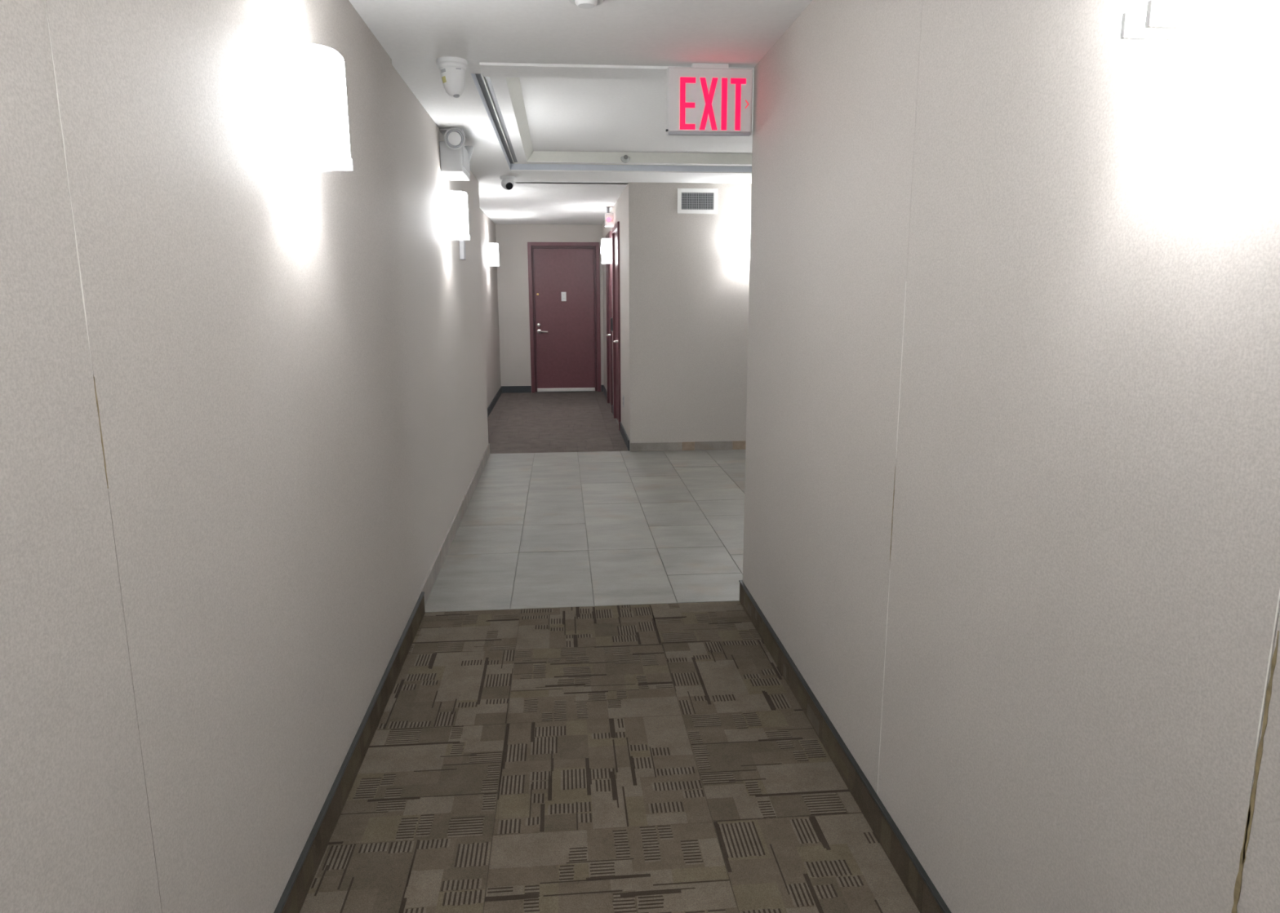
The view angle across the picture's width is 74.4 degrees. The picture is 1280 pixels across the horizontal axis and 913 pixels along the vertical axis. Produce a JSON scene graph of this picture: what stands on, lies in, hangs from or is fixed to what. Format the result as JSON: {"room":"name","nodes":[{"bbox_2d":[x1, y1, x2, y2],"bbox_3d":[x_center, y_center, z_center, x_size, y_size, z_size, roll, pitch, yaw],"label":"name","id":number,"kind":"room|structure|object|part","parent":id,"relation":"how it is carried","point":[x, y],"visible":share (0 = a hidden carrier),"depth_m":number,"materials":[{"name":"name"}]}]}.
{"room":"apartment building corridor","nodes":[
{"label":"apartment building corridor","id":0,"kind":"room"},
{"bbox_2d":[0,0,488,912],"bbox_3d":[-1.000,-0.146,2.102,0.335,2.301,10.350,-1,11,-5],"label":"wall","id":1,"kind":"structure","parent":0,"point":[210,571],"depth_m":1.49,"materials":[{"name":"paint"}]},
{"bbox_3d":[-0.697,0.139,0.644,0.005,2.300,1.093,-1,11,-5],"label":"wall panel","id":2,"kind":"part","parent":1,"relation":"part of","materials":[{"name":"beige paint"}]},
{"bbox_2d":[280,41,353,171],"bbox_3d":[-0.774,-0.832,2.035,0.131,0.265,0.196,-1,11,-5],"label":"wall sconce","id":3,"kind":"object","parent":1,"relation":"attached to","point":[313,75],"visible":1,"depth_m":1.96,"materials":[{"name":"white glass"}]},
{"bbox_3d":[-0.834,-0.835,2.029,0.011,0.170,0.110,-1,11,-5],"label":"plate","id":4,"kind":"part","parent":3,"relation":"part of","materials":[{"name":"white plastic"}]},
{"bbox_2d":[273,444,489,912],"bbox_3d":[-0.831,0.921,2.325,0.028,0.100,10.344,-1,11,-5],"label":"baseboard","id":5,"kind":"structure","parent":1,"relation":"attached to","point":[294,895],"depth_m":2.52,"materials":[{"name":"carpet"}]},
{"bbox_2d":[439,127,473,181],"bbox_3d":[-1.054,-1.743,4.878,0.155,0.235,0.447,-1,11,-5],"label":"emergency light","id":6,"kind":"object","parent":1,"relation":"attached to","point":[455,157],"visible":1,"depth_m":4.69,"materials":[{"name":"plastic"}]},
{"bbox_3d":[-1.064,-1.844,4.803,0.125,0.009,0.230,-1,11,-5],"label":"mounting plate","id":7,"kind":"part","parent":6,"relation":"part of","materials":[{"name":"plastic"}]},
{"bbox_3d":[-1.025,-1.758,4.659,0.072,0.072,0.013,-1,11,-5],"label":"lamp glass","id":8,"kind":"part","parent":6,"relation":"part of","materials":[{"name":"white glass"}]},
{"bbox_2d":[444,191,470,239],"bbox_3d":[-1.058,-1.390,4.877,0.131,0.265,0.196,-1,11,-5],"label":"wall sconce","id":9,"kind":"object","parent":1,"relation":"attached to","point":[455,202],"visible":1,"depth_m":4.80,"materials":[{"name":"white glass"}]},
{"bbox_3d":[-1.117,-1.393,4.871,0.011,0.170,0.110,-1,11,-5],"label":"plate","id":10,"kind":"part","parent":9,"relation":"part of","materials":[{"name":"white plastic"}]},
{"bbox_2d":[458,240,466,260],"bbox_3d":[-1.170,-1.365,5.557,0.031,0.130,0.110,-1,11,-5],"label":"wall thermostat","id":11,"kind":"object","parent":1,"relation":"attached to","point":[461,242],"visible":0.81,"depth_m":5.51,"materials":[{"name":"grey plastic"}]},
{"bbox_2d":[479,207,501,408],"bbox_3d":[-1.803,-1.585,9.430,0.120,2.301,4.670,-1,11,-5],"label":"wall","id":12,"kind":"structure","parent":0,"point":[487,227],"depth_m":10.24,"materials":[{"name":"beige paint"}]},
{"bbox_2d":[487,243,499,266],"bbox_3d":[-1.750,-2.406,10.057,0.131,0.265,0.196,-1,11,-5],"label":"wall sconce","id":13,"kind":"object","parent":12,"relation":"attached to","point":[492,249],"visible":1,"depth_m":9.98,"materials":[{"name":"white glass"}]},
{"bbox_2d":[487,386,502,417],"bbox_3d":[-1.729,-0.503,9.593,0.012,0.094,4.539,-1,11,-5],"label":"baseboard","id":14,"kind":"structure","parent":12,"relation":"attached to","point":[498,394],"depth_m":10.44,"materials":[{"name":"plastic"}]},
{"bbox_2d":[495,224,604,393],"bbox_3d":[-1.237,-2.037,11.724,1.440,2.301,0.120,-1,11,-5],"label":"wall","id":15,"kind":"structure","parent":0,"point":[512,240],"depth_m":11.56,"materials":[{"name":"beige paint"}]},
{"bbox_2d":[502,386,531,393],"bbox_3d":[-1.730,-0.942,11.824,0.407,0.094,0.012,-1,11,-5],"label":"baseboard","id":16,"kind":"structure","parent":15,"relation":"attached to","point":[505,389],"depth_m":11.82,"materials":[{"name":"plastic"}]},
{"bbox_2d":[527,242,600,392],"bbox_3d":[-1.045,-1.927,11.745,0.979,2.054,0.116,-1,11,-5],"label":"door","id":17,"kind":"structure","parent":15,"relation":"in","point":[564,277],"depth_m":11.75,"materials":[{"name":"red paint"}]},
{"bbox_3d":[-1.058,-2.221,11.700,0.068,0.126,0.007,-1,11,-5],"label":"number plate","id":18,"kind":"part","parent":17,"relation":"part of","materials":[{"name":"white plastic"}]},
{"bbox_2d":[348,0,812,224],"bbox_3d":[0.795,-1.820,4.273,4.370,0.161,15.140,-1,11,-5],"label":"ceiling","id":19,"kind":"structure","parent":0,"point":[556,92],"depth_m":3.79,"materials":[{"name":"paint"}]},
{"bbox_2d":[435,56,467,97],"bbox_3d":[-0.738,-1.488,3.322,0.120,0.137,0.120,-1,11,-5],"label":"security camera","id":20,"kind":"object","parent":19,"relation":"attached to","point":[452,69],"visible":1,"depth_m":3.29,"materials":[{"name":"white plastic"}]},
{"bbox_2d":[500,175,515,190],"bbox_3d":[-1.047,-2.162,6.671,0.118,0.105,0.118,-1,11,-5],"label":"camera","id":21,"kind":"object","parent":19,"relation":"attached to","point":[507,183],"visible":1,"depth_m":6.63,"materials":[{"name":"white plastic"}]},
{"bbox_2d":[568,0,604,8],"bbox_3d":[-0.164,-1.396,2.576,0.120,0.034,0.120,-1,11,-5],"label":"smoke detector","id":22,"kind":"object","parent":19,"relation":"attached to","point":[585,4],"visible":1,"depth_m":2.57,"materials":[{"name":"white plastic"}]},
{"bbox_2d":[471,73,753,172],"bbox_3d":[0.707,-1.974,5.027,3.142,0.149,2.890,-1,11,-5],"label":"ceiling recess","id":23,"kind":"object","parent":19,"relation":"on","point":[532,123],"depth_m":5.23,"materials":[{"name":"paint"}]},
{"bbox_2d":[620,155,630,163],"bbox_3d":[-0.105,-2.197,6.191,0.072,0.072,0.035,-1,11,-5],"label":"sprinkler head","id":24,"kind":"object","parent":19,"relation":"attached to","point":[625,158],"visible":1,"depth_m":6.20},
{"bbox_2d":[665,62,752,136],"bbox_3d":[0.278,-1.437,3.399,0.352,0.273,0.048,-1,11,-5],"label":"exit sign","id":25,"kind":"object","parent":19,"relation":"hanging from","point":[703,99],"visible":1,"depth_m":3.38,"materials":[{"name":"white plastic"}]},
{"bbox_3d":[0.280,-1.305,3.408,0.332,0.012,0.014,-1,11,-5],"label":"rail","id":26,"kind":"part","parent":25,"relation":"part of","materials":[{"name":"grey plastic"}]},
{"bbox_2d":[299,391,919,912],"bbox_3d":[0.784,0.549,4.762,4.400,0.120,15.150,-1,11,-5],"label":"floor","id":27,"kind":"structure","parent":0,"point":[585,711],"depth_m":2.74,"materials":[{"name":"carpet"}]},
{"bbox_2d":[602,184,628,437],"bbox_3d":[-0.244,-1.627,9.621,0.140,2.301,4.570,-1,11,-5],"label":"wall","id":28,"kind":"structure","parent":0,"point":[620,210],"depth_m":8.00,"materials":[{"name":"beige paint"}]},
{"bbox_2d":[603,385,607,400],"bbox_3d":[-0.461,-0.851,11.341,0.012,0.094,1.201,-1,11,-5],"label":"baseboard","id":29,"kind":"structure","parent":28,"relation":"attached to","point":[605,392],"depth_m":11.33,"materials":[{"name":"plastic"}]},
{"bbox_2d":[600,238,612,263],"bbox_3d":[-0.364,-2.247,9.227,0.143,0.265,0.196,-1,11,-5],"label":"wall sconce","id":30,"kind":"object","parent":28,"relation":"attached to","point":[606,251],"visible":0.8,"depth_m":9.15,"materials":[{"name":"white glass"}]},
{"bbox_2d":[604,206,613,226],"bbox_3d":[-0.334,-2.594,9.118,0.090,0.205,0.114,-1,11,-5],"label":"exit sign","id":31,"kind":"object","parent":28,"relation":"attached to","point":[608,216],"visible":1,"depth_m":9.09,"materials":[{"name":"white plastic"}]},
{"bbox_2d":[605,231,613,413],"bbox_3d":[-0.328,-1.614,10.117,0.178,2.064,0.918,-1,11,-5],"label":"door","id":32,"kind":"structure","parent":28,"relation":"in","point":[608,266],"depth_m":10.35,"materials":[{"name":"red paint"}]},
{"bbox_2d":[610,317,613,331],"bbox_3d":[-0.314,-1.483,9.464,0.033,0.150,0.090,-1,11,-5],"label":"wall control box","id":33,"kind":"object","parent":28,"relation":"attached to","point":[611,322],"visible":0.7,"depth_m":9.42,"materials":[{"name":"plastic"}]},
{"bbox_2d":[612,221,621,431],"bbox_3d":[-0.208,-1.364,8.847,0.178,2.064,0.918,-1,11,-5],"label":"door","id":34,"kind":"structure","parent":28,"relation":"in","point":[615,229],"depth_m":9.02,"materials":[{"name":"red paint"}]},
{"bbox_2d":[619,422,629,450],"bbox_3d":[-0.149,-0.203,8.044,0.012,0.094,1.104,-1,11,-5],"label":"baseboard","id":35,"kind":"structure","parent":28,"relation":"attached to","point":[622,430],"depth_m":7.92,"materials":[{"name":"plastic"}]},
{"bbox_2d":[627,182,751,451],"bbox_3d":[1.302,-1.204,7.451,2.810,2.301,0.120,-1,11,-5],"label":"wall","id":36,"kind":"structure","parent":0,"point":[688,288],"depth_m":7.30,"materials":[{"name":"beige paint"}]},
{"bbox_2d":[630,440,746,452],"bbox_3d":[1.262,-0.110,7.595,2.706,0.078,0.011,-1,11,-5],"label":"baseboard","id":37,"kind":"structure","parent":36,"relation":"attached to","point":[730,445],"depth_m":7.51,"materials":[{"name":"grey stone"}]},
{"bbox_2d":[677,188,717,213],"bbox_3d":[0.486,-2.158,7.118,0.343,0.204,0.012,-1,11,-5],"label":"air vent","id":38,"kind":"object","parent":36,"relation":"in","point":[690,201],"visible":1,"depth_m":7.12,"materials":[{"name":"white metal"}]},
{"bbox_2d":[681,192,713,209],"bbox_3d":[0.486,-2.158,7.118,0.275,0.136,0.008,-1,11,-5],"label":"grille","id":39,"kind":"object","parent":38,"relation":"attached to","point":[690,201],"depth_m":7.12,"materials":[{"name":"grey metal"}]},
{"bbox_2d":[734,222,750,256],"bbox_3d":[0.911,-1.843,7.159,0.196,0.265,0.131,-1,11,-5],"label":"wall sconce","id":40,"kind":"object","parent":36,"relation":"attached to","point":[742,230],"visible":0.74,"depth_m":7.11,"materials":[{"name":"white glass"}]},
{"bbox_2d":[742,0,1279,912],"bbox_3d":[0.842,0.179,0.425,0.141,2.301,6.606,-1,11,-5],"label":"wall","id":41,"kind":"structure","parent":0,"point":[1011,522],"depth_m":1.45,"materials":[{"name":"paint"}]},
{"bbox_3d":[0.546,-0.294,2.831,0.005,2.300,1.667,-1,11,-5],"label":"wall panel","id":42,"kind":"part","parent":41,"relation":"part of","materials":[{"name":"beige paint"}]},
{"bbox_2d":[739,581,951,912],"bbox_3d":[0.767,1.251,0.629,0.014,0.100,6.608,-1,11,-5],"label":"baseboard","id":43,"kind":"structure","parent":41,"relation":"attached to","point":[924,895],"depth_m":2.36,"materials":[{"name":"carpet"}]},
{"bbox_2d":[1115,0,1279,50],"bbox_3d":[0.640,-0.624,0.962,0.131,0.265,0.196,-1,11,-5],"label":"wall sconce","id":44,"kind":"object","parent":41,"relation":"attached to","point":[1143,24],"visible":1,"depth_m":0.98,"materials":[{"name":"white glass"}]},
{"bbox_3d":[0.777,0.185,0.393,0.005,2.300,1.111,-1,11,-5],"label":"wall panel","id":45,"kind":"part","parent":41,"relation":"part of","materials":[{"name":"beige paint"}]}
]}

